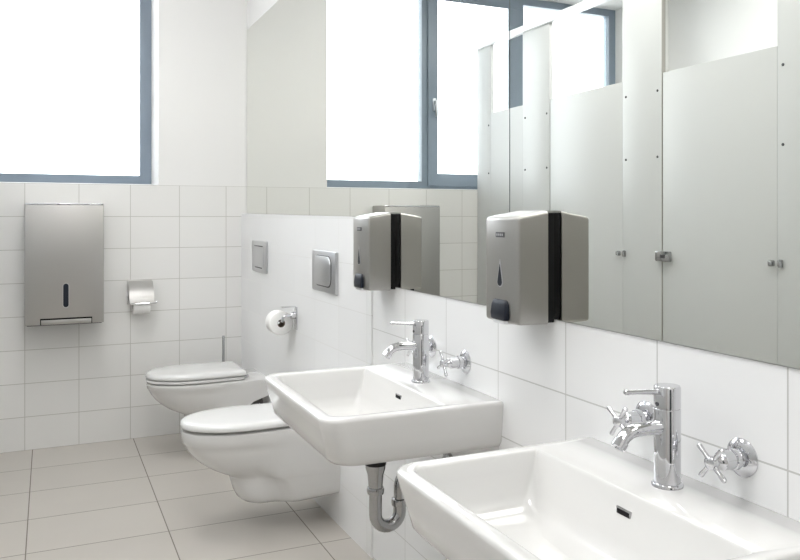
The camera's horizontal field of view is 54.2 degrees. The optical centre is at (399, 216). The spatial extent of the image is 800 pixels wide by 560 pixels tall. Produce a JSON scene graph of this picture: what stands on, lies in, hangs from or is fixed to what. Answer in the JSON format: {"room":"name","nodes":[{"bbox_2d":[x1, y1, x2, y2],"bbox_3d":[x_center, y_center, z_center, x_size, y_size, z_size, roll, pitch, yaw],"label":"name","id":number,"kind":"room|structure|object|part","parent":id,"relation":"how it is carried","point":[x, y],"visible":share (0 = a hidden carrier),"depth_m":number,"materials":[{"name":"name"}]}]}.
{"room":"public restroom","nodes":[
{"label":"public restroom","id":0,"kind":"room"},
{"bbox_2d":[0,0,246,452],"bbox_3d":[-2.772,-0.250,4.714,4.114,3.500,0.500,0,0,-24],"label":"wall","id":1,"kind":"structure","parent":0,"point":[71,384],"depth_m":5.00,"materials":[{"name":"tile"}]},
{"bbox_2d":[24,203,103,326],"bbox_3d":[-1.998,0.277,4.660,0.426,0.710,0.232,0,0,-24],"label":"paper towel dispenser","id":2,"kind":"object","parent":1,"relation":"attached to","point":[64,242],"visible":1,"depth_m":4.55,"materials":[{"name":"silver metal"}]},
{"bbox_2d":[0,0,154,184],"bbox_3d":[-2.935,-1.020,4.627,2.845,1.640,0.473,0,0,-24],"label":"window","id":3,"kind":"structure","parent":1,"relation":"in","point":[144,178],"depth_m":5.33,"materials":[{"name":"blue"}]},
{"bbox_3d":[-2.925,-0.211,4.604,2.845,0.022,0.423,0,0,-24],"label":"sill","id":4,"kind":"part","parent":3,"relation":"part of","materials":[{"name":"white"}]},
{"bbox_2d":[127,279,156,304],"bbox_3d":[-1.613,0.474,4.888,0.173,0.155,0.132,0,0,-24],"label":"toilet paper holder","id":5,"kind":"object","parent":1,"relation":"attached to","point":[139,291],"visible":1,"depth_m":4.86,"materials":[{"name":"silver metal"}]},
{"bbox_2d":[132,304,149,313],"bbox_3d":[-1.619,0.555,4.891,0.100,0.108,0.108,0,0,-24],"label":"toilet roll","id":6,"kind":"object","parent":5,"relation":"on","point":[139,308],"visible":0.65,"depth_m":4.85,"materials":[{"name":"white paper"}]},
{"bbox_2d":[0,433,373,559],"bbox_3d":[-1.092,1.460,0.981,4.114,0.120,7.686,0,0,-24],"label":"floor","id":7,"kind":"structure","parent":0,"point":[145,498],"depth_m":3.67,"materials":[{"name":"tile"}]},
{"bbox_2d":[222,335,224,361],"bbox_3d":[-1.143,1.085,5.062,0.100,0.629,0.100,0,0,-24],"label":"toilet brush","id":8,"kind":"object","parent":7,"relation":"on","point":[223,336],"visible":0.12,"depth_m":5.05,"materials":[{"name":"grey metal"}]},
{"bbox_2d":[241,213,372,557],"bbox_3d":[-0.584,0.690,4.209,0.039,1.420,2.216,0,0,-24],"label":"wall","id":9,"kind":"structure","parent":0,"point":[334,331],"depth_m":3.91,"materials":[{"name":"tile"}]},
{"bbox_2d":[145,361,268,416],"bbox_3d":[-1.152,1.083,4.625,0.675,0.386,0.372,0,0,-24],"label":"toilet","id":10,"kind":"object","parent":9,"relation":"attached to","point":[185,389],"visible":0.86,"depth_m":4.48,"materials":[{"name":"white ceramic"}]},
{"bbox_3d":[-1.212,0.940,4.598,0.540,0.028,0.362,0,0,-24],"label":"seat","id":11,"kind":"part","parent":10,"relation":"part of","materials":[{"name":"white plastic"}]},
{"bbox_3d":[-1.209,0.908,4.599,0.550,0.037,0.372,0,0,-24],"label":"lid","id":12,"kind":"part","parent":10,"relation":"part of","materials":[{"name":"white plastic"}]},
{"bbox_2d":[180,403,339,502],"bbox_3d":[-0.650,1.081,3.551,0.677,0.390,0.372,0,0,-24],"label":"toilet","id":13,"kind":"object","parent":9,"relation":"attached to","point":[264,460],"visible":0.78,"depth_m":3.42,"materials":[{"name":"white ceramic"}]},
{"bbox_3d":[-0.727,0.904,3.517,0.509,0.035,0.372,0,0,-24],"label":"lid","id":14,"kind":"part","parent":13,"relation":"part of","materials":[{"name":"white plastic"}]},
{"bbox_2d":[252,240,267,273],"bbox_3d":[-0.859,0.243,4.773,0.018,0.188,0.344,0,0,-24],"label":"flush plate","id":15,"kind":"object","parent":9,"relation":"attached to","point":[259,248],"visible":1,"depth_m":4.72,"materials":[{"name":"silver metal"}]},
{"bbox_2d":[278,306,297,329],"bbox_3d":[-0.604,0.532,4.147,0.084,0.125,0.146,0,0,-24],"label":"toilet paper holder","id":16,"kind":"object","parent":9,"relation":"attached to","point":[293,315],"visible":0.96,"depth_m":4.09,"materials":[{"name":"silver metal"}]},
{"bbox_2d":[265,310,291,334],"bbox_3d":[-0.643,0.562,4.152,0.124,0.124,0.096,0,0,-24],"label":"toilet roll","id":17,"kind":"object","parent":16,"relation":"on","point":[272,319],"visible":0.94,"depth_m":4.11,"materials":[{"name":"white paper"}]},
{"bbox_3d":[-0.620,0.535,4.147,0.054,0.045,0.134,0,0,-24],"label":"arm","id":18,"kind":"part","parent":16,"relation":"part of","materials":[{"name":"silver metal"}]},
{"bbox_3d":[-0.548,0.535,4.114,0.010,0.120,0.040,0,0,-24],"label":"wall plate","id":19,"kind":"part","parent":16,"relation":"part of","materials":[{"name":"silver metal"}]},
{"bbox_2d":[312,250,337,294],"bbox_3d":[-0.361,0.260,3.703,0.022,0.194,0.344,0,0,-24],"label":"flush plate","id":20,"kind":"object","parent":9,"relation":"attached to","point":[324,263],"visible":1,"depth_m":3.66,"materials":[{"name":"silver metal"}]},
{"bbox_2d":[247,0,799,559],"bbox_3d":[0.629,-0.250,1.865,0.250,3.500,7.486,0,0,-24],"label":"wall","id":21,"kind":"structure","parent":0,"point":[557,381],"depth_m":1.92,"materials":[{"name":"tile"}]},
{"bbox_2d":[247,0,509,304],"bbox_3d":[-0.352,-0.488,3.736,0.004,1.514,3.258,0,0,-24],"label":"wall mirror","id":22,"kind":"object","parent":21,"relation":"attached to","point":[401,108],"visible":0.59,"depth_m":2.99,"materials":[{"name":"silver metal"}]},
{"bbox_2d":[353,212,394,290],"bbox_3d":[-0.108,0.134,3.033,0.130,0.299,0.166,0,0,-24],"label":"soap dispenser","id":23,"kind":"object","parent":22,"relation":"attached to","point":[373,233],"visible":1,"depth_m":2.97,"materials":[{"name":"silver metal"}]},
{"bbox_3d":[-0.147,0.246,3.009,0.039,0.054,0.080,0,0,-24],"label":"push lever","id":24,"kind":"part","parent":23,"relation":"part of","materials":[{"name":"black plastic"}]},
{"bbox_2d":[264,362,502,465],"bbox_3d":[-0.087,0.630,2.483,0.551,0.180,0.681,0,0,-24],"label":"washbasin","id":25,"kind":"object","parent":21,"relation":"attached to","point":[370,414],"visible":1,"depth_m":2.27,"materials":[{"name":"white ceramic"}]},
{"bbox_2d":[382,319,429,383],"bbox_3d":[0.020,0.439,2.537,0.167,0.202,0.062,0,0,-24],"label":"tap","id":26,"kind":"object","parent":25,"relation":"on","point":[419,345],"visible":1,"depth_m":2.53,"materials":[{"name":"silver metal"}]},
{"bbox_3d":[0.002,0.427,2.529,0.109,0.043,0.029,0,0,-24],"label":"spout","id":27,"kind":"part","parent":26,"relation":"part of","materials":[{"name":"silver metal"}]},
{"bbox_3d":[0.010,0.347,2.532,0.088,0.018,0.012,0,0,-24],"label":"lever","id":28,"kind":"part","parent":26,"relation":"part of","materials":[{"name":"silver metal"}]},
{"bbox_2d":[365,453,452,532],"bbox_3d":[0.027,0.865,2.534,0.298,0.290,0.090,0,0,-24],"label":"trap","id":29,"kind":"object","parent":25,"relation":"attached to","point":[375,472],"visible":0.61,"depth_m":2.48,"materials":[{"name":"grey metal"}]},
{"bbox_2d":[406,335,435,356],"bbox_3d":[0.070,0.450,2.696,0.090,0.074,0.074,0,0,-24],"label":"angle valve","id":30,"kind":"object","parent":21,"relation":"attached to","point":[432,343],"visible":0.32,"depth_m":2.69,"materials":[{"name":"silver metal"}]},
{"bbox_3d":[0.037,0.450,2.681,0.018,0.069,0.069,0,0,-24],"label":"cross handle","id":31,"kind":"part","parent":30,"relation":"part of","materials":[{"name":"silver metal"}]},
{"bbox_2d":[437,350,470,376],"bbox_3d":[0.169,0.463,2.475,0.090,0.078,0.078,0,0,-24],"label":"angle valve","id":32,"kind":"object","parent":21,"relation":"attached to","point":[463,362],"visible":1,"depth_m":2.46,"materials":[{"name":"silver metal"}]},
{"bbox_3d":[0.136,0.463,2.461,0.018,0.078,0.078,0,0,-24],"label":"cross handle","id":33,"kind":"part","parent":32,"relation":"part of","materials":[{"name":"silver metal"}]},
{"bbox_2d":[396,437,799,559],"bbox_3d":[0.360,0.630,1.502,0.540,0.180,0.681,0,0,-24],"label":"washbasin","id":34,"kind":"object","parent":21,"relation":"attached to","point":[588,498],"visible":1,"depth_m":1.57,"materials":[{"name":"white ceramic"}]},
{"bbox_2d":[611,383,683,490],"bbox_3d":[0.489,0.439,1.549,0.167,0.202,0.062,0,0,-24],"label":"tap","id":35,"kind":"object","parent":34,"relation":"on","point":[665,427],"visible":1,"depth_m":1.55,"materials":[{"name":"silver metal"}]},
{"bbox_3d":[0.471,0.427,1.541,0.109,0.043,0.029,0,0,-24],"label":"spout","id":36,"kind":"part","parent":35,"relation":"part of","materials":[{"name":"silver metal"}]},
{"bbox_3d":[0.478,0.347,1.544,0.088,0.018,0.012,0,0,-24],"label":"lever","id":37,"kind":"part","parent":35,"relation":"part of","materials":[{"name":"silver metal"}]},
{"bbox_2d":[607,401,653,435],"bbox_3d":[0.509,0.447,1.720,0.090,0.074,0.074,0,0,-24],"label":"angle valve","id":38,"kind":"object","parent":21,"relation":"attached to","point":[644,410],"visible":0.74,"depth_m":1.71,"materials":[{"name":"silver metal"}]},
{"bbox_3d":[0.476,0.447,1.706,0.018,0.073,0.073,0,0,-24],"label":"cross handle","id":39,"kind":"part","parent":38,"relation":"part of","materials":[{"name":"silver metal"}]},
{"bbox_2d":[510,0,799,368],"bbox_3d":[0.773,-0.488,1.235,0.004,1.514,2.218,0,0,-24],"label":"wall mirror","id":40,"kind":"object","parent":21,"relation":"attached to","point":[660,139],"visible":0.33,"depth_m":1.68,"materials":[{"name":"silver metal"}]},
{"bbox_2d":[486,210,553,324],"bbox_3d":[0.313,0.134,2.096,0.130,0.299,0.166,0,0,-24],"label":"soap dispenser","id":41,"kind":"object","parent":40,"relation":"attached to","point":[519,244],"visible":1,"depth_m":2.03,"materials":[{"name":"silver metal"}]},
{"bbox_3d":[0.274,0.246,2.073,0.039,0.054,0.080,0,0,-24],"label":"push lever","id":42,"kind":"part","parent":41,"relation":"part of","materials":[{"name":"black plastic"}]},
{"bbox_2d":[697,438,757,483],"bbox_3d":[0.616,0.462,1.481,0.090,0.074,0.074,0,0,-24],"label":"angle valve","id":43,"kind":"object","parent":21,"relation":"attached to","point":[740,457],"visible":1,"depth_m":1.47,"materials":[{"name":"silver metal"}]},
{"bbox_3d":[0.584,0.462,1.467,0.018,0.069,0.069,0,0,-24],"label":"cross handle","id":44,"kind":"part","parent":43,"relation":"part of","materials":[{"name":"silver metal"}]}
]}

